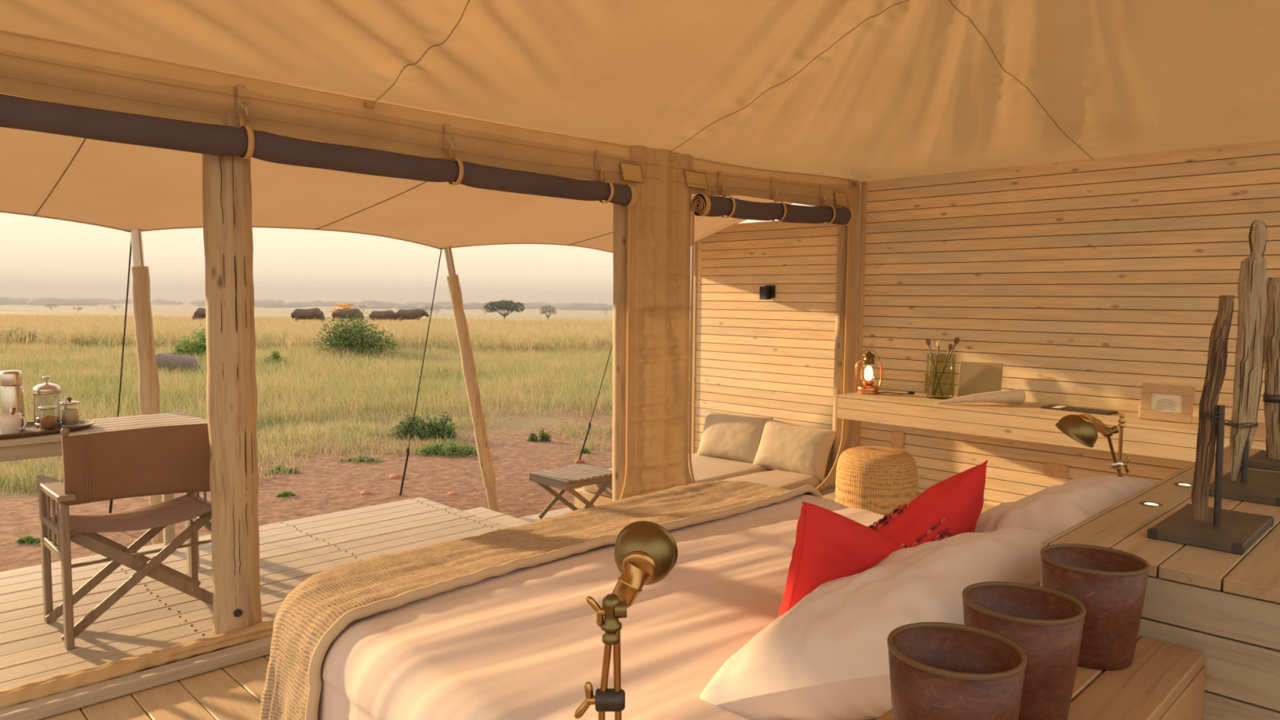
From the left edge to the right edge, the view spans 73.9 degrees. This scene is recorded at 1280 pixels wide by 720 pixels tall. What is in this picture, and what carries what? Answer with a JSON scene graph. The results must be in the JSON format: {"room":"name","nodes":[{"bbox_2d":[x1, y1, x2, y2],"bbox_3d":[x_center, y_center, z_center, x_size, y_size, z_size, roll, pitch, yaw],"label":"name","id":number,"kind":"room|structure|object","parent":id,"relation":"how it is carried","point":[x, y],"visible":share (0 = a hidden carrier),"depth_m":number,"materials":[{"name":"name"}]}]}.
{"room":"tent interior","nodes":[
{"label":"tent interior","id":0,"kind":"room"},
{"bbox_2d":[0,497,511,690],"bbox_3d":[-2.712,1.257,3.837,4.930,0.223,1.703,-4,6,-45],"label":"floor","id":1,"kind":"structure","parent":0,"point":[153,615],"depth_m":4.22,"materials":[{"name":"wood"}]},
{"bbox_2d":[0,412,207,568],"bbox_3d":[-3.085,0.740,4.098,1.815,0.770,0.562,-4,6,-45],"label":"table","id":2,"kind":"object","parent":1,"relation":"on","point":[49,445],"visible":0.45,"depth_m":4.31,"materials":[{"name":"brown wood"}]},
{"bbox_2d":[0,420,95,439],"bbox_3d":[-3.052,0.343,4.085,0.747,0.024,0.404,-4,6,-45],"label":"serving tray","id":3,"kind":"object","parent":2,"relation":"on","point":[30,430],"visible":0.52,"depth_m":4.17,"materials":[{"name":"brown wood"}]},
{"bbox_2d":[0,369,24,430],"bbox_3d":[-3.068,0.197,4.156,0.090,0.292,0.090,-4,6,-45],"label":"flask","id":4,"kind":"object","parent":3,"relation":"on","point":[11,380],"visible":0.75,"depth_m":4.12,"materials":[{"name":"metal"}]},
{"bbox_2d":[0,407,26,435],"bbox_3d":[-2.975,0.290,4.024,0.105,0.127,0.105,-4,6,-45],"label":"mug","id":5,"kind":"object","parent":3,"relation":"on","point":[10,423],"visible":0.91,"depth_m":4.00,"materials":[{"name":"white ceramic"}]},
{"bbox_2d":[38,405,57,427],"bbox_3d":[-2.921,0.285,4.197,0.078,0.113,0.078,-4,6,-45],"label":"coffee","id":6,"kind":"object","parent":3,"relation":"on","point":[46,421],"visible":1,"depth_m":4.17,"materials":[{"name":"brown liquid"}]},
{"bbox_2d":[32,376,66,427],"bbox_3d":[-2.983,0.208,4.291,0.131,0.252,0.131,-4,6,-45],"label":"press","id":7,"kind":"object","parent":3,"relation":"on","point":[43,388],"visible":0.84,"depth_m":4.26,"materials":[{"name":"silver glass"}]},
{"bbox_2d":[59,397,79,425],"bbox_3d":[-2.881,0.261,4.298,0.082,0.147,0.082,-4,6,-45],"label":"jar","id":8,"kind":"object","parent":3,"relation":"on","point":[69,415],"visible":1,"depth_m":4.27,"materials":[{"name":"clear glass"}]},
{"bbox_2d":[35,423,213,650],"bbox_3d":[-2.256,0.700,3.791,0.671,0.908,0.520,-4,6,-45],"label":"chair","id":9,"kind":"object","parent":1,"relation":"on","point":[102,466],"visible":0.88,"depth_m":3.67,"materials":[{"name":"brown wood"}]},
{"bbox_2d":[201,112,262,634],"bbox_3d":[-1.744,0.019,3.631,0.199,2.305,0.205,-4,6,-45],"label":"post","id":10,"kind":"object","parent":1,"relation":"on","point":[227,197],"visible":0.9,"depth_m":3.58,"materials":[{"name":"wood"}]},
{"bbox_2d":[0,31,861,499],"bbox_3d":[-0.853,-0.050,4.354,7.515,2.474,0.086,-4,6,-45],"label":"wooden frame","id":11,"kind":"structure","parent":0,"point":[660,247],"depth_m":4.94,"materials":[{"name":"wood"}]},
{"bbox_2d":[0,619,274,719],"bbox_3d":[-1.620,1.186,3.603,4.600,0.098,0.207,-4,6,-45],"label":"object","id":12,"kind":"structure","parent":11,"relation":"attached to","point":[60,694],"depth_m":3.23,"materials":[{"name":"brown wood"}]},
{"bbox_2d":[0,93,637,207],"bbox_3d":[-1.729,-0.908,3.356,4.746,0.222,0.124,-4,6,-45],"label":"rolled blind","id":13,"kind":"object","parent":11,"relation":"attached to","point":[15,112],"visible":1,"depth_m":3.53,"materials":[{"name":"fabric"}]},
{"bbox_2d":[0,93,791,253],"bbox_3d":[-2.069,-1.003,4.741,8.623,0.588,2.232,-4,6,-45],"label":"awning","id":14,"kind":"object","parent":11,"relation":"attached to","point":[124,187],"visible":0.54,"depth_m":4.82,"materials":[{"name":"fabric"}]},
{"bbox_2d":[578,346,612,459],"bbox_3d":[-0.353,0.135,8.501,0.035,2.224,1.464,-2,5,-26],"label":"rope","id":15,"kind":"object","parent":14,"relation":"attached to","point":[589,423],"visible":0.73,"depth_m":8.88,"materials":[{"name":"fabric"}]},
{"bbox_2d":[612,182,626,501],"bbox_3d":[-0.110,-0.056,5.257,0.127,2.341,0.119,-4,6,-45],"label":"post","id":16,"kind":"object","parent":11,"relation":"attached to","point":[620,212],"visible":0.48,"depth_m":5.21,"materials":[{"name":"brown wood"}]},
{"bbox_2d":[691,187,854,225],"bbox_3d":[1.003,-1.086,6.062,1.787,0.245,0.137,-4,6,-45],"label":"rolled blind","id":17,"kind":"object","parent":11,"relation":"attached to","point":[704,205],"visible":1,"depth_m":5.89,"materials":[{"name":"fabric"}]},
{"bbox_2d":[462,506,530,526],"bbox_3d":[-1.022,1.223,5.955,0.440,0.150,0.952,-4,6,-45],"label":"step","id":18,"kind":"structure","parent":0,"point":[482,512],"depth_m":6.14,"materials":[{"name":"beige wood"}]},
{"bbox_2d":[40,492,995,719],"bbox_3d":[1.069,1.320,2.968,6.830,0.051,4.600,-4,6,-45],"label":"floor","id":19,"kind":"structure","parent":0,"point":[234,691],"depth_m":3.14,"materials":[{"name":"brown wood"}]},
{"bbox_2d":[317,493,884,719],"bbox_3d":[0.278,0.953,2.570,2.266,0.689,1.960,-4,6,-45],"label":"double bed","id":20,"kind":"object","parent":19,"relation":"on","point":[526,643],"visible":0.35,"depth_m":2.07,"materials":[{"name":"fabric"}]},
{"bbox_2d":[258,480,822,719],"bbox_3d":[-0.214,0.953,3.046,2.322,0.830,0.623,-4,6,-45],"label":"throw","id":21,"kind":"object","parent":20,"relation":"on","point":[317,611],"visible":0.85,"depth_m":2.52,"materials":[{"name":"beige fabric"}]},
{"bbox_2d":[699,527,1055,719],"bbox_3d":[0.602,0.587,1.913,0.510,0.379,0.929,4,6,43],"label":"pillow","id":22,"kind":"object","parent":20,"relation":"on","point":[826,657],"visible":0.55,"depth_m":1.67,"materials":[{"name":"fabric"}]},
{"bbox_2d":[777,460,987,617],"bbox_3d":[0.656,0.507,2.258,0.828,0.408,0.204,-3,5,-39],"label":"cushion","id":23,"kind":"object","parent":20,"relation":"on","point":[829,545],"visible":0.52,"depth_m":2.07,"materials":[{"name":"fabric"}]},
{"bbox_2d":[974,475,1155,534],"bbox_3d":[1.241,0.541,2.566,0.766,0.384,0.497,-4,6,-45],"label":"pillow","id":24,"kind":"object","parent":20,"relation":"on","point":[1054,509],"visible":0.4,"depth_m":2.37,"materials":[{"name":"fabric"}]},
{"bbox_2d":[835,445,917,515],"bbox_3d":[1.544,0.845,5.565,0.518,0.528,0.518,-4,6,-45],"label":"woven pouf","id":25,"kind":"object","parent":19,"relation":"on","point":[879,480],"visible":0.81,"depth_m":5.35,"materials":[{"name":"wicker"}]},
{"bbox_2d":[875,635,1205,719],"bbox_3d":[0.559,0.954,1.260,0.796,0.920,0.270,-4,6,-45],"label":"nightstand","id":26,"kind":"object","parent":19,"relation":"on","point":[1163,681],"visible":0.35,"depth_m":1.30,"materials":[{"name":"brown wood"}]},
{"bbox_2d":[887,622,1026,719],"bbox_3d":[0.378,0.426,1.028,0.158,0.163,0.158,-4,6,-45],"label":"cup","id":27,"kind":"object","parent":26,"relation":"on","point":[939,670],"visible":1,"depth_m":1.00,"materials":[{"name":"brown ceramic"}]},
{"bbox_2d":[961,581,1086,719],"bbox_3d":[0.532,0.415,1.190,0.158,0.163,0.158,-1,4,-18],"label":"cup","id":28,"kind":"object","parent":26,"relation":"on","point":[1046,624],"visible":0.7,"depth_m":1.13,"materials":[{"name":"brown ceramic"}]},
{"bbox_2d":[1040,543,1150,670],"bbox_3d":[0.738,0.403,1.389,0.158,0.163,0.158,1,4,9],"label":"cup","id":29,"kind":"object","parent":26,"relation":"on","point":[1110,584],"visible":0.84,"depth_m":1.33,"materials":[{"name":"brown ceramic"}]},
{"bbox_2d":[1040,445,1279,719],"bbox_3d":[1.622,0.854,1.853,1.550,1.052,0.918,-4,6,-45],"label":"console","id":30,"kind":"object","parent":19,"relation":"on","point":[1224,606],"visible":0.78,"depth_m":1.44,"materials":[{"name":"brown wood"}]},
{"bbox_2d":[1146,295,1273,555],"bbox_3d":[1.131,0.107,1.661,0.297,0.465,0.152,-4,6,-45],"label":"driftwood sculpture","id":31,"kind":"object","parent":30,"relation":"on","point":[1197,524],"visible":1,"depth_m":1.63,"materials":[{"name":"wood"}]},
{"bbox_2d":[1208,219,1279,506],"bbox_3d":[1.502,-0.001,2.040,0.362,0.663,0.157,-4,6,-45],"label":"driftwood sculpture","id":32,"kind":"object","parent":30,"relation":"on","point":[1242,483],"visible":0.99,"depth_m":2.03,"materials":[{"name":"wood"}]},
{"bbox_2d":[1248,277,1279,471],"bbox_3d":[1.796,0.045,2.357,0.242,0.546,0.142,-4,6,-45],"label":"driftwood sculpture","id":33,"kind":"object","parent":30,"relation":"on","point":[1269,459],"visible":0.89,"depth_m":2.35,"materials":[{"name":"wood"}]},
{"bbox_3d":[-0.191,1.149,1.120,0.460,0.540,0.500,-4,6,-45],"label":"bedside table","id":34,"kind":"object","parent":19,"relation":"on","visible":0},
{"bbox_2d":[574,520,677,719],"bbox_3d":[-0.041,0.552,1.136,0.176,0.652,0.176,1,4,3],"label":"bedside lamp","id":35,"kind":"object","parent":34,"relation":"on","point":[645,553],"visible":1,"depth_m":1.12,"materials":[{"name":"gold metal"}]},
{"bbox_2d":[612,561,649,608],"bbox_3d":[-0.012,0.300,1.135,0.053,0.061,0.037,-1,5,-23],"label":"socket","id":36,"kind":"object","parent":35,"relation":"attached to","point":[634,575],"depth_m":1.12,"materials":[{"name":"gold metal"}]},
{"bbox_3d":[1.676,1.021,3.096,0.460,0.540,0.500,-4,6,-45],"label":"bedside table","id":37,"kind":"object","parent":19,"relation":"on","visible":0},
{"bbox_2d":[1055,413,1129,476],"bbox_3d":[1.594,0.458,2.868,0.726,0.616,0.176,-4,6,-45],"label":"bedside lamp","id":38,"kind":"object","parent":37,"relation":"on","point":[1083,428],"visible":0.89,"depth_m":2.64,"materials":[{"name":"gold metal"}]},
{"bbox_2d":[1082,413,1111,435],"bbox_3d":[1.458,0.206,2.713,0.221,0.093,0.037,-4,6,-45],"label":"socket","id":39,"kind":"object","parent":38,"relation":"attached to","point":[1096,425],"depth_m":2.65,"materials":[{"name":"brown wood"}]},
{"bbox_2d":[518,506,581,522],"bbox_3d":[0.098,1.328,6.644,3.000,0.160,1.644,-4,6,-45],"label":"floor","id":40,"kind":"structure","parent":0,"point":[531,518],"depth_m":6.77,"materials":[{"name":"beige wood"}]},
{"bbox_2d":[528,463,612,519],"bbox_3d":[-0.505,1.055,6.585,0.555,0.377,0.445,-4,6,-45],"label":"stool","id":41,"kind":"object","parent":40,"relation":"on","point":[568,477],"visible":0.85,"depth_m":6.50,"materials":[{"name":"brown wood"}]},
{"bbox_2d":[573,487,835,509],"bbox_3d":[0.089,1.175,6.611,2.985,0.150,1.470,-4,6,-45],"label":"lounge base","id":42,"kind":"object","parent":40,"relation":"on","point":[588,495],"visible":0.04,"depth_m":6.93,"materials":[{"name":"brown wood"}]},
{"bbox_2d":[582,453,773,498],"bbox_3d":[0.364,0.987,7.257,1.706,0.141,0.916,-4,6,-45],"label":"mattress","id":43,"kind":"object","parent":42,"relation":"on","point":[705,468],"visible":0.2,"depth_m":7.21,"materials":[{"name":"beige fabric"}]},
{"bbox_2d":[697,410,773,463],"bbox_3d":[0.852,0.705,7.720,0.726,0.418,0.265,4,6,41],"label":"bolster cushion","id":44,"kind":"object","parent":43,"relation":"on","point":[724,436],"visible":0.87,"depth_m":7.63,"materials":[{"name":"fabric"}]},
{"bbox_2d":[722,469,825,489],"bbox_3d":[0.434,1.060,6.259,3.016,0.140,0.576,-4,6,-45],"label":"mattress","id":45,"kind":"object","parent":42,"relation":"on","point":[788,480],"visible":0.18,"depth_m":6.86,"materials":[{"name":"beige fabric"}]},
{"bbox_2d":[753,417,835,482],"bbox_3d":[1.309,0.758,7.247,0.279,0.441,0.744,-4,6,-45],"label":"bolster cushion","id":46,"kind":"object","parent":45,"relation":"on","point":[785,446],"visible":0.96,"depth_m":7.14,"materials":[{"name":"fabric"}]},
{"bbox_2d":[0,0,1279,182],"bbox_3d":[0.867,-1.755,2.291,7.810,1.397,5.225,-4,6,-45],"label":"ceiling","id":47,"kind":"structure","parent":0,"point":[860,91],"depth_m":4.24,"materials":[{"name":"fabric"}]},
{"bbox_2d":[691,220,837,488],"bbox_3d":[1.122,-0.005,7.715,0.090,2.500,1.645,-4,6,-45],"label":"wall","id":48,"kind":"structure","parent":0,"point":[774,357],"depth_m":7.64,"materials":[{"name":"brown wood"}]},
{"bbox_2d":[759,284,775,299],"bbox_3d":[1.132,-0.601,7.558,0.092,0.128,0.108,-4,6,-45],"label":"wall light","id":49,"kind":"object","parent":48,"relation":"attached to","point":[768,291],"visible":1,"depth_m":7.54,"materials":[{"name":"black metal"}]},
{"bbox_2d":[831,224,847,467],"bbox_3d":[1.665,-0.184,7.013,0.113,2.371,0.111,-4,6,-45],"label":"post","id":50,"kind":"object","parent":48,"relation":"attached to","point":[841,282],"visible":0.44,"depth_m":6.97,"materials":[{"name":"brown wood"}]},
{"bbox_2d":[853,139,1279,506],"bbox_3d":[4.130,-0.003,4.636,0.075,2.520,6.622,-4,6,-45],"label":"wall","id":51,"kind":"structure","parent":0,"point":[1091,282],"depth_m":5.87,"materials":[{"name":"brown wood"}]},
{"bbox_2d":[890,430,904,448],"bbox_3d":[2.049,0.629,6.766,0.014,0.131,0.108,-4,6,-45],"label":"outlet plate","id":52,"kind":"object","parent":51,"relation":"attached to","point":[897,437],"visible":1,"depth_m":6.76,"materials":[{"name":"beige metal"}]},
{"bbox_2d":[837,388,1266,462],"bbox_3d":[3.265,0.463,5.071,0.652,0.178,4.400,-4,6,-45],"label":"desk","id":53,"kind":"object","parent":51,"relation":"attached to","point":[873,408],"visible":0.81,"depth_m":5.53,"materials":[{"name":"brown wood"}]},
{"bbox_2d":[854,349,914,394],"bbox_3d":[1.858,0.091,6.454,0.436,0.337,0.160,2,4,20],"label":"hurricane lantern","id":54,"kind":"object","parent":53,"relation":"on","point":[867,388],"visible":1,"depth_m":6.47,"materials":[{"name":"orange metal"}]},
{"bbox_2d":[924,373,928,393],"bbox_3d":[2.187,0.175,6.630,0.101,0.150,0.129,-4,6,-45],"label":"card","id":55,"kind":"object","parent":53,"relation":"on","point":[926,382],"visible":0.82,"depth_m":6.56,"materials":[{"name":"beige paper"}]},
{"bbox_2d":[957,361,1003,396],"bbox_3d":[2.468,0.150,6.173,0.300,0.264,0.048,4,5,39],"label":"book","id":56,"kind":"object","parent":53,"relation":"on","point":[975,378],"visible":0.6,"depth_m":6.17,"materials":[{"name":"paper"}]},
{"bbox_2d":[935,388,1026,404],"bbox_3d":[2.354,0.253,5.871,0.622,0.104,0.100,0,4,-8],"label":"bleached horn","id":57,"kind":"object","parent":53,"relation":"on","point":[1012,396],"visible":1,"depth_m":5.86,"materials":[{"name":"beige"}]},
{"bbox_2d":[1040,404,1118,415],"bbox_3d":[2.882,0.325,5.585,0.170,0.014,0.420,-3,6,-41],"label":"tablet","id":58,"kind":"object","parent":53,"relation":"on","point":[1050,406],"visible":1,"depth_m":5.56,"materials":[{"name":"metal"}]},
{"bbox_2d":[1138,382,1195,423],"bbox_3d":[3.168,0.258,5.116,0.278,0.223,0.063,4,5,40],"label":"picture frame","id":59,"kind":"object","parent":53,"relation":"on","point":[1164,402],"visible":1,"depth_m":5.11,"materials":[{"name":"brown wood"}]},
{"bbox_3d":[2.203,0.118,6.227,0.204,0.322,0.204,-4,6,-45],"label":"glass vase","id":60,"kind":"object","parent":53,"relation":"on","visible":0},
{"bbox_2d":[924,337,942,395],"bbox_3d":[2.148,0.052,6.211,0.140,0.422,0.038,0,4,-2],"label":"stick","id":61,"kind":"object","parent":60,"relation":"in","point":[927,341],"visible":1,"depth_m":6.20,"materials":[{"name":"brown wood"}]},
{"bbox_2d":[932,339,942,395],"bbox_3d":[2.173,0.056,6.224,0.038,0.411,0.052,-4,6,-45],"label":"stick","id":62,"kind":"object","parent":60,"relation":"in","point":[939,343],"visible":1,"depth_m":6.21,"materials":[{"name":"brown wood"}]},
{"bbox_2d":[933,343,952,395],"bbox_3d":[2.222,0.071,6.231,0.127,0.385,0.036,1,4,4],"label":"stick","id":63,"kind":"object","parent":60,"relation":"in","point":[950,346],"visible":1,"depth_m":6.22,"materials":[{"name":"brown wood"}]},
{"bbox_2d":[931,337,959,395],"bbox_3d":[2.244,0.047,6.239,0.183,0.433,0.037,1,4,5],"label":"stick","id":64,"kind":"object","parent":60,"relation":"in","point":[957,340],"visible":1,"depth_m":6.23,"materials":[{"name":"brown wood"}]},
{"bbox_2d":[1043,462,1068,478],"bbox_3d":[2.895,0.769,5.920,0.014,0.094,0.159,-4,6,-45],"label":"outlet plate","id":65,"kind":"object","parent":51,"relation":"attached to","point":[1051,469],"visible":1,"depth_m":5.92,"materials":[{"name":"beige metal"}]},
{"label":"outside","id":66,"kind":"structure","parent":0,"visible":0},
{"bbox_2d":[0,286,699,571],"bbox_3d":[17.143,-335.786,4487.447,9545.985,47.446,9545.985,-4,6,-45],"label":"ground","id":67,"kind":"structure","parent":66,"point":[513,460],"depth_m":9.33,"materials":[{"name":"brown soil"}]},
{"bbox_2d":[0,327,39,344],"bbox_3d":[-23.477,-0.845,32.122,2.767,0.924,1.609,2,4,18],"label":"shrub","id":68,"kind":"object","parent":67,"relation":"on","point":[21,332],"visible":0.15,"depth_m":32.04,"materials":[{"name":"green plant"}]},
{"bbox_2d":[13,534,40,543],"bbox_3d":[-4.355,1.283,6.057,0.175,0.084,0.104,0,4,-2],"label":"tuft","id":69,"kind":"object","parent":67,"relation":"on","point":[28,539],"visible":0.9,"depth_m":6.04,"materials":[{"name":"green plant"}]},
{"bbox_2d":[44,303,57,310],"bbox_3d":[-297.627,-26.816,430.150,5.504,3.433,4.876,-4,6,-45],"label":"tree","id":70,"kind":"object","parent":67,"relation":"on","point":[46,305],"visible":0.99,"depth_m":429.85,"materials":[{"name":"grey plant"}]},
{"bbox_2d":[129,228,163,544],"bbox_3d":[-2.898,0.316,5.053,0.112,2.164,0.190,3,5,26],"label":"pole","id":71,"kind":"object","parent":67,"relation":"on","point":[148,391],"visible":0.53,"depth_m":4.96,"materials":[{"name":"wood"}]},
{"bbox_2d":[108,241,131,513],"bbox_3d":[-3.489,0.312,5.699,0.033,2.224,1.823,-3,5,-38],"label":"rope","id":72,"kind":"object","parent":71,"relation":"attached to","point":[130,255],"visible":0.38,"depth_m":5.35,"materials":[{"name":"fabric"}]},
{"bbox_2d":[134,352,200,376],"bbox_3d":[-10.892,0.224,19.488,1.620,0.809,0.488,1,4,0],"label":"rock","id":73,"kind":"object","parent":67,"relation":"on","point":[162,359],"visible":0.39,"depth_m":19.29,"materials":[{"name":"grey stone"}]},
{"bbox_2d":[169,323,206,359],"bbox_3d":[-12.366,-0.456,24.024,2.038,1.146,1.034,2,4,17],"label":"bush","id":74,"kind":"object","parent":67,"relation":"on","point":[200,345],"visible":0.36,"depth_m":23.93,"materials":[{"name":"green plant"}]},
{"bbox_2d":[191,307,205,321],"bbox_3d":[-39.731,-3.988,77.928,2.971,1.628,0.904,1,4,6],"label":"buffalo","id":75,"kind":"object","parent":67,"relation":"on","point":[200,313],"visible":0.34,"depth_m":77.61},
{"bbox_2d":[262,350,289,368],"bbox_3d":[-9.424,0.009,22.004,0.803,0.533,0.441,1,4,5],"label":"bush","id":76,"kind":"object","parent":67,"relation":"on","point":[274,354],"visible":0.5,"depth_m":21.93,"materials":[{"name":"green plant"}]},
{"bbox_2d":[262,464,299,475],"bbox_3d":[-3.616,1.112,8.554,0.356,0.103,0.219,-1,5,-23],"label":"tuft","id":77,"kind":"object","parent":67,"relation":"on","point":[290,469],"visible":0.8,"depth_m":8.55,"materials":[{"name":"green plant"}]},
{"bbox_2d":[275,490,295,497],"bbox_3d":[-3.128,1.193,7.500,0.179,0.088,0.100,-1,5,-25],"label":"tuft","id":78,"kind":"object","parent":67,"relation":"on","point":[285,493],"visible":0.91,"depth_m":7.49,"materials":[{"name":"green plant"}]},
{"bbox_2d":[4,432,606,511],"bbox_3d":[-4.442,1.062,8.900,10.960,0.137,4.805,0,4,0],"label":"grass","id":79,"kind":"structure","parent":67,"relation":"on","point":[468,433],"depth_m":8.64,"materials":[{"name":"green plant"}]},
{"bbox_2d":[290,307,325,321],"bbox_3d":[-29.539,-3.793,75.939,3.184,1.741,1.001,0,4,-6],"label":"buffalo","id":80,"kind":"object","parent":67,"relation":"on","point":[300,313],"visible":0.8,"depth_m":75.56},
{"bbox_2d":[0,312,690,355],"bbox_3d":[-28.344,-4.713,92.773,96.300,2.763,138.474,-4,6,-45],"label":"grass","id":81,"kind":"structure","parent":67,"relation":"on","point":[524,334],"depth_m":35.62,"materials":[{"name":"yellow plant"}]},
{"bbox_2d":[0,297,693,310],"bbox_3d":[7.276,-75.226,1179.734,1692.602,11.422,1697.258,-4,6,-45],"label":"hills","id":82,"kind":"structure","parent":67,"relation":"on","point":[3,300],"depth_m":899.39,"materials":[{"name":"grey plant"}]},
{"bbox_2d":[331,307,365,320],"bbox_3d":[-28.023,-4.116,81.933,3.270,1.795,0.998,0,4,-6],"label":"buffalo","id":83,"kind":"object","parent":67,"relation":"on","point":[343,313],"visible":0.62,"depth_m":81.52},
{"bbox_2d":[0,338,698,497],"bbox_3d":[-14.343,0.067,21.994,43.927,0.932,29.504,1,4,0],"label":"grass","id":84,"kind":"structure","parent":67,"relation":"on","point":[349,399],"depth_m":14.77,"materials":[{"name":"plant"}]},
{"bbox_2d":[311,304,401,358],"bbox_3d":[-9.000,-0.904,26.994,2.492,1.733,2.133,-4,6,-45],"label":"flowering bush","id":85,"kind":"object","parent":67,"relation":"on","point":[343,337],"visible":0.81,"depth_m":26.71,"materials":[{"name":"green plant"}]},
{"bbox_2d":[337,455,383,463],"bbox_3d":[-2.998,1.079,9.138,0.507,0.103,0.241,1,4,5],"label":"tuft","id":86,"kind":"object","parent":67,"relation":"on","point":[368,460],"visible":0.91,"depth_m":9.13,"materials":[{"name":"green plant"}]},
{"bbox_2d":[359,490,370,494],"bbox_3d":[-2.459,1.202,7.627,0.099,0.071,0.118,0,4,-2],"label":"stone","id":87,"kind":"object","parent":67,"relation":"on","point":[362,492],"visible":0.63,"depth_m":7.59,"materials":[{"name":"brown stone"}]},
{"bbox_2d":[368,310,398,321],"bbox_3d":[-24.029,-3.916,79.946,2.890,1.581,0.877,0,4,-6],"label":"buffalo","id":88,"kind":"object","parent":67,"relation":"on","point":[381,315],"visible":0.77,"depth_m":79.57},
{"bbox_2d":[389,473,402,479],"bbox_3d":[-2.396,1.154,8.327,0.136,0.080,0.117,-4,6,-45],"label":"stone","id":89,"kind":"object","parent":67,"relation":"on","point":[396,476],"visible":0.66,"depth_m":8.29,"materials":[{"name":"brown stone"}]},
{"bbox_2d":[394,308,429,321],"bbox_3d":[-21.445,-3.979,79.948,3.198,1.749,1.006,0,4,-6],"label":"buffalo","id":90,"kind":"object","parent":67,"relation":"on","point":[417,313],"visible":0.87,"depth_m":79.55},
{"bbox_2d":[387,411,457,439],"bbox_3d":[-2.733,0.833,10.746,0.891,0.361,0.523,1,4,8],"label":"shrub","id":91,"kind":"object","parent":67,"relation":"on","point":[440,429],"visible":0.9,"depth_m":10.68,"materials":[{"name":"green plant"}]},
{"bbox_2d":[413,441,477,457],"bbox_3d":[-2.178,1.009,9.623,0.785,0.189,0.422,0,4,-2],"label":"tuft","id":92,"kind":"object","parent":67,"relation":"on","point":[462,450],"visible":0.97,"depth_m":9.58,"materials":[{"name":"green plant"}]},
{"bbox_2d":[447,491,456,494],"bbox_3d":[-1.685,1.211,7.628,0.096,0.055,0.086,1,4,6],"label":"stone","id":93,"kind":"object","parent":67,"relation":"on","point":[451,492],"visible":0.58,"depth_m":7.61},
{"bbox_2d":[444,246,499,512],"bbox_3d":[-1.295,0.212,6.600,0.110,2.163,0.506,4,6,41],"label":"pole","id":94,"kind":"object","parent":67,"relation":"on","point":[468,369],"visible":0.98,"depth_m":6.55,"materials":[{"name":"wood"}]},
{"bbox_2d":[399,248,441,495],"bbox_3d":[-1.812,0.234,6.973,0.034,2.224,1.300,-2,5,-31],"label":"rope","id":95,"kind":"object","parent":94,"relation":"attached to","point":[408,448],"visible":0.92,"depth_m":7.01,"materials":[{"name":"fabric"}]},
{"bbox_2d":[483,299,524,319],"bbox_3d":[-23.702,-8.585,149.678,7.177,4.128,5.771,-4,6,-45],"label":"tree","id":96,"kind":"object","parent":67,"relation":"on","point":[508,305],"visible":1,"depth_m":149.46,"materials":[{"name":"green plant"}]},
{"bbox_2d":[525,427,551,441],"bbox_3d":[-1.261,0.940,10.579,0.329,0.199,0.167,0,4,-4],"label":"tuft","id":97,"kind":"object","parent":67,"relation":"on","point":[532,437],"visible":0.91,"depth_m":10.56,"materials":[{"name":"green plant"}]},
{"bbox_2d":[539,304,556,321],"bbox_3d":[-16.834,-8.372,154.982,2.225,3.414,3.426,-4,6,-45],"label":"tree","id":98,"kind":"object","parent":67,"relation":"on","point":[542,307],"visible":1,"depth_m":154.73,"materials":[{"name":"green plant"}]},
{"bbox_2d":[574,458,585,463],"bbox_3d":[-0.650,1.103,9.214,0.107,0.069,0.104,-4,6,-45],"label":"stone","id":99,"kind":"object","parent":67,"relation":"on","point":[581,460],"visible":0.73,"depth_m":9.18,"materials":[{"name":"brown stone"}]},
{"bbox_2d":[579,446,591,453],"bbox_3d":[-0.632,1.047,9.799,0.130,0.112,0.095,3,5,28],"label":"tuft","id":100,"kind":"object","parent":67,"relation":"on","point":[585,449],"visible":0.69,"depth_m":9.79,"materials":[{"name":"green plant"}]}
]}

